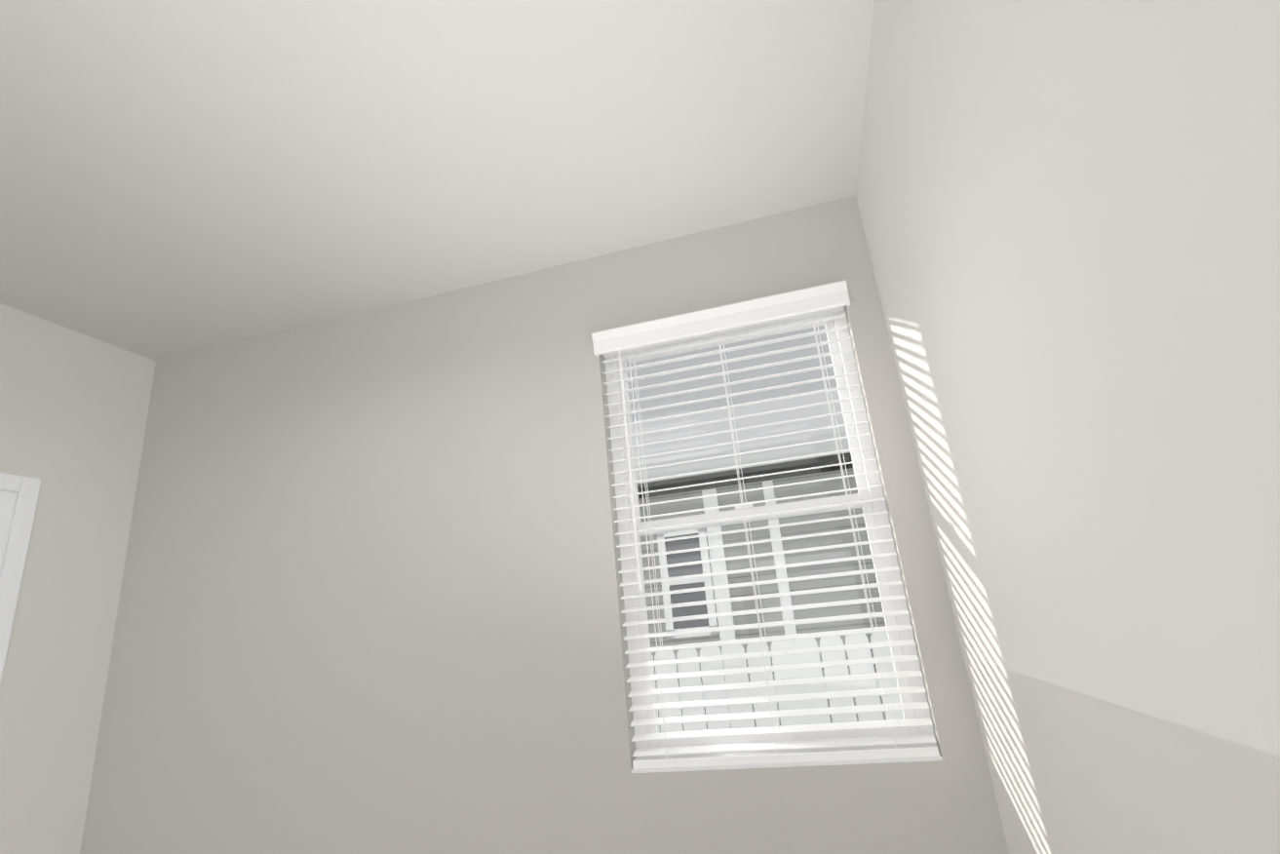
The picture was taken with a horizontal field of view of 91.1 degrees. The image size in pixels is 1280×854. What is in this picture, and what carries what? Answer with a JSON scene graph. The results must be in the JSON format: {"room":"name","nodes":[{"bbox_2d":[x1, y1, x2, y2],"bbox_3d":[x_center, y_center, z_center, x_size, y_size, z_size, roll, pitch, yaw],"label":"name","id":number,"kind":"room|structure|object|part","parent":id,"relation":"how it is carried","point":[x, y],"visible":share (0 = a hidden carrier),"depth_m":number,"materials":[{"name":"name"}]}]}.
{"room":"empty bedroom","nodes":[
{"label":"empty bedroom","id":0,"kind":"room"},
{"bbox_2d":[0,303,155,853],"bbox_3d":[-2.672,0.558,0.819,0.120,2.840,3.670,-10,-18,13],"label":"wall","id":1,"kind":"structure","parent":0,"point":[74,406],"depth_m":2.43,"materials":[{"name":"grey paint"}]},
{"bbox_2d":[0,489,17,575],"bbox_3d":[-2.315,1.122,1.754,0.217,2.030,0.603,-10,-18,13],"label":"closet door","id":2,"kind":"structure","parent":1,"relation":"in","point":[8,499],"depth_m":2.28,"materials":[{"name":"white wood"}]},
{"bbox_2d":[0,472,41,684],"bbox_3d":[-2.290,1.102,1.756,0.015,2.100,0.713,-10,-18,13],"label":"trim","id":3,"kind":"structure","parent":1,"relation":"attached to","point":[27,488],"depth_m":2.29,"materials":[{"name":"white wood"}]},
{"bbox_2d":[0,0,874,360],"bbox_3d":[-4.000,-0.850,0.896,8.792,0.120,5.260,-10,-18,13],"label":"ceiling","id":4,"kind":"structure","parent":0,"point":[177,177],"depth_m":1.81,"materials":[{"name":"white paint"}]},
{"bbox_2d":[79,194,1008,853],"bbox_3d":[-0.975,0.866,2.305,4.172,2.840,0.140,-10,-18,13],"label":"wall","id":5,"kind":"structure","parent":0,"point":[370,595],"depth_m":2.26,"materials":[{"name":"grey paint"}]},
{"bbox_2d":[591,280,850,355],"bbox_3d":[0.265,-0.377,2.217,0.906,0.078,0.040,-10,-18,13],"label":"blind valance","id":6,"kind":"object","parent":5,"relation":"attached to","point":[774,307],"visible":0.98,"depth_m":2.20,"materials":[{"name":"white plastic"}]},
{"bbox_2d":[601,306,939,769],"bbox_3d":[0.351,0.306,2.091,0.886,1.457,0.126,-10,-18,13],"label":"window blinds","id":7,"kind":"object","parent":5,"relation":"in","point":[914,725],"depth_m":2.00,"materials":[{"name":"white plastic"}]},
{"bbox_2d":[618,350,642,591],"bbox_3d":[-0.037,0.126,2.181,0.011,0.870,0.011,-5,-18,-1],"label":"blind wand","id":8,"kind":"object","parent":7,"relation":"hanging from","point":[633,507],"depth_m":2.16,"materials":[{"name":"white plastic"}]},
{"bbox_2d":[628,349,670,763],"bbox_3d":[0.020,0.354,2.103,0.002,1.390,0.002,-10,-18,13],"label":"blind cord","id":9,"kind":"object","parent":7,"relation":"hanging from","point":[629,350],"depth_m":2.09,"materials":[{"name":"white fabric"}]},
{"bbox_2d":[633,349,673,757],"bbox_3d":[0.039,0.359,2.125,0.002,1.390,0.002,-10,-18,13],"label":"blind cord","id":10,"kind":"object","parent":7,"relation":"hanging from","point":[634,350],"depth_m":2.12,"materials":[{"name":"white fabric"}]},
{"bbox_2d":[717,333,778,758],"bbox_3d":[0.336,0.300,2.029,0.002,1.390,0.002,-10,-18,13],"label":"blind cord","id":11,"kind":"object","parent":7,"relation":"hanging from","point":[717,333],"depth_m":2.03,"materials":[{"name":"white fabric"}]},
{"bbox_2d":[721,332,782,752],"bbox_3d":[0.355,0.305,2.051,0.002,1.390,0.002,-10,-18,13],"label":"blind cord","id":12,"kind":"object","parent":7,"relation":"hanging from","point":[721,332],"depth_m":2.04,"materials":[{"name":"white fabric"}]},
{"bbox_3d":[0.342,0.295,2.058,0.876,1.444,0.054,-10,-18,13],"label":"window blind rails","id":13,"kind":"part","parent":7,"relation":"part of","materials":[{"name":"white plastic"}]},
{"bbox_2d":[811,311,900,752],"bbox_3d":[0.652,0.247,1.955,0.002,1.390,0.002,-10,-18,13],"label":"blind cord","id":14,"kind":"object","parent":7,"relation":"hanging from","point":[811,312],"depth_m":1.96,"materials":[{"name":"white fabric"}]},
{"bbox_2d":[815,316,898,736],"bbox_3d":[0.671,0.252,1.978,0.002,1.390,0.002,-10,-18,13],"label":"blind cord","id":15,"kind":"object","parent":7,"relation":"hanging from","point":[816,317],"depth_m":1.98,"materials":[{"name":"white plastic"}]},
{"bbox_2d":[631,754,942,773],"bbox_3d":[0.408,0.986,1.840,0.884,0.012,0.068,-10,-18,13],"label":"window sill","id":16,"kind":"structure","parent":5,"relation":"attached to","point":[926,758],"depth_m":1.80,"materials":[{"name":"white wood"}]},
{"bbox_2d":[855,0,1279,853],"bbox_3d":[0.472,0.024,0.084,0.120,2.840,3.670,-10,-18,13],"label":"wall","id":17,"kind":"structure","parent":0,"point":[1070,213],"depth_m":0.78,"materials":[{"name":"grey paint"}]},
{"label":"outside","id":18,"kind":"structure","parent":0,"visible":0},
{"bbox_3d":[0.847,4.503,8.288,30.000,0.200,13.860,-10,-18,13],"label":"ground","id":19,"kind":"structure","parent":18,"visible":0},
{"bbox_2d":[638,467,886,732],"bbox_3d":[3.757,2.444,7.986,9.600,3.000,6.000,-10,-18,13],"label":"siding","id":20,"kind":"object","parent":19,"relation":"on","point":[807,599],"depth_m":5.79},
{"bbox_2d":[664,533,709,628],"bbox_3d":[0.443,1.458,5.966,0.340,0.860,0.012,-10,-18,13],"label":"glazing","id":21,"kind":"object","parent":20,"relation":"attached to","point":[693,595],"depth_m":5.96,"materials":[{"name":"grey"}]},
{"bbox_2d":[657,480,807,728],"bbox_3d":[0.833,2.015,5.682,1.175,2.960,0.035,-10,-18,13],"label":"window trim","id":22,"kind":"structure","parent":20,"relation":"attached to","point":[723,635],"depth_m":5.87,"materials":[{"name":"white wood"}]},
{"bbox_2d":[637,452,853,499],"bbox_3d":[2.773,0.153,5.437,10.400,0.045,0.470,-10,-18,13],"label":"soffit","id":23,"kind":"structure","parent":20,"relation":"attached to","point":[812,463],"depth_m":5.76,"materials":[{"name":"grey"}]},
{"bbox_2d":[651,631,903,732],"bbox_3d":[0.435,2.119,3.652,10.068,1.615,0.050,-10,-18,13],"label":"fence","id":24,"kind":"object","parent":19,"relation":"on","point":[835,702],"depth_m":3.70,"materials":[{"name":"white wood"}]},
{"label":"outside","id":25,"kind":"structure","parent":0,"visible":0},
{"bbox_2d":[631,387,846,465],"bbox_3d":[3.530,0.070,8.737,10.400,1.600,7.000,-10,-18,13],"label":"roof","id":26,"kind":"structure","parent":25,"point":[683,420],"depth_m":7.05,"materials":[{"name":"grey"}]},
{"bbox_2d":[635,431,850,483],"bbox_3d":[2.697,-0.020,5.239,10.400,0.180,0.030,-10,-18,13],"label":"fascia","id":27,"kind":"object","parent":26,"relation":"attached to","point":[812,448],"depth_m":5.63,"materials":[{"name":"grey painted wood"}]}
]}

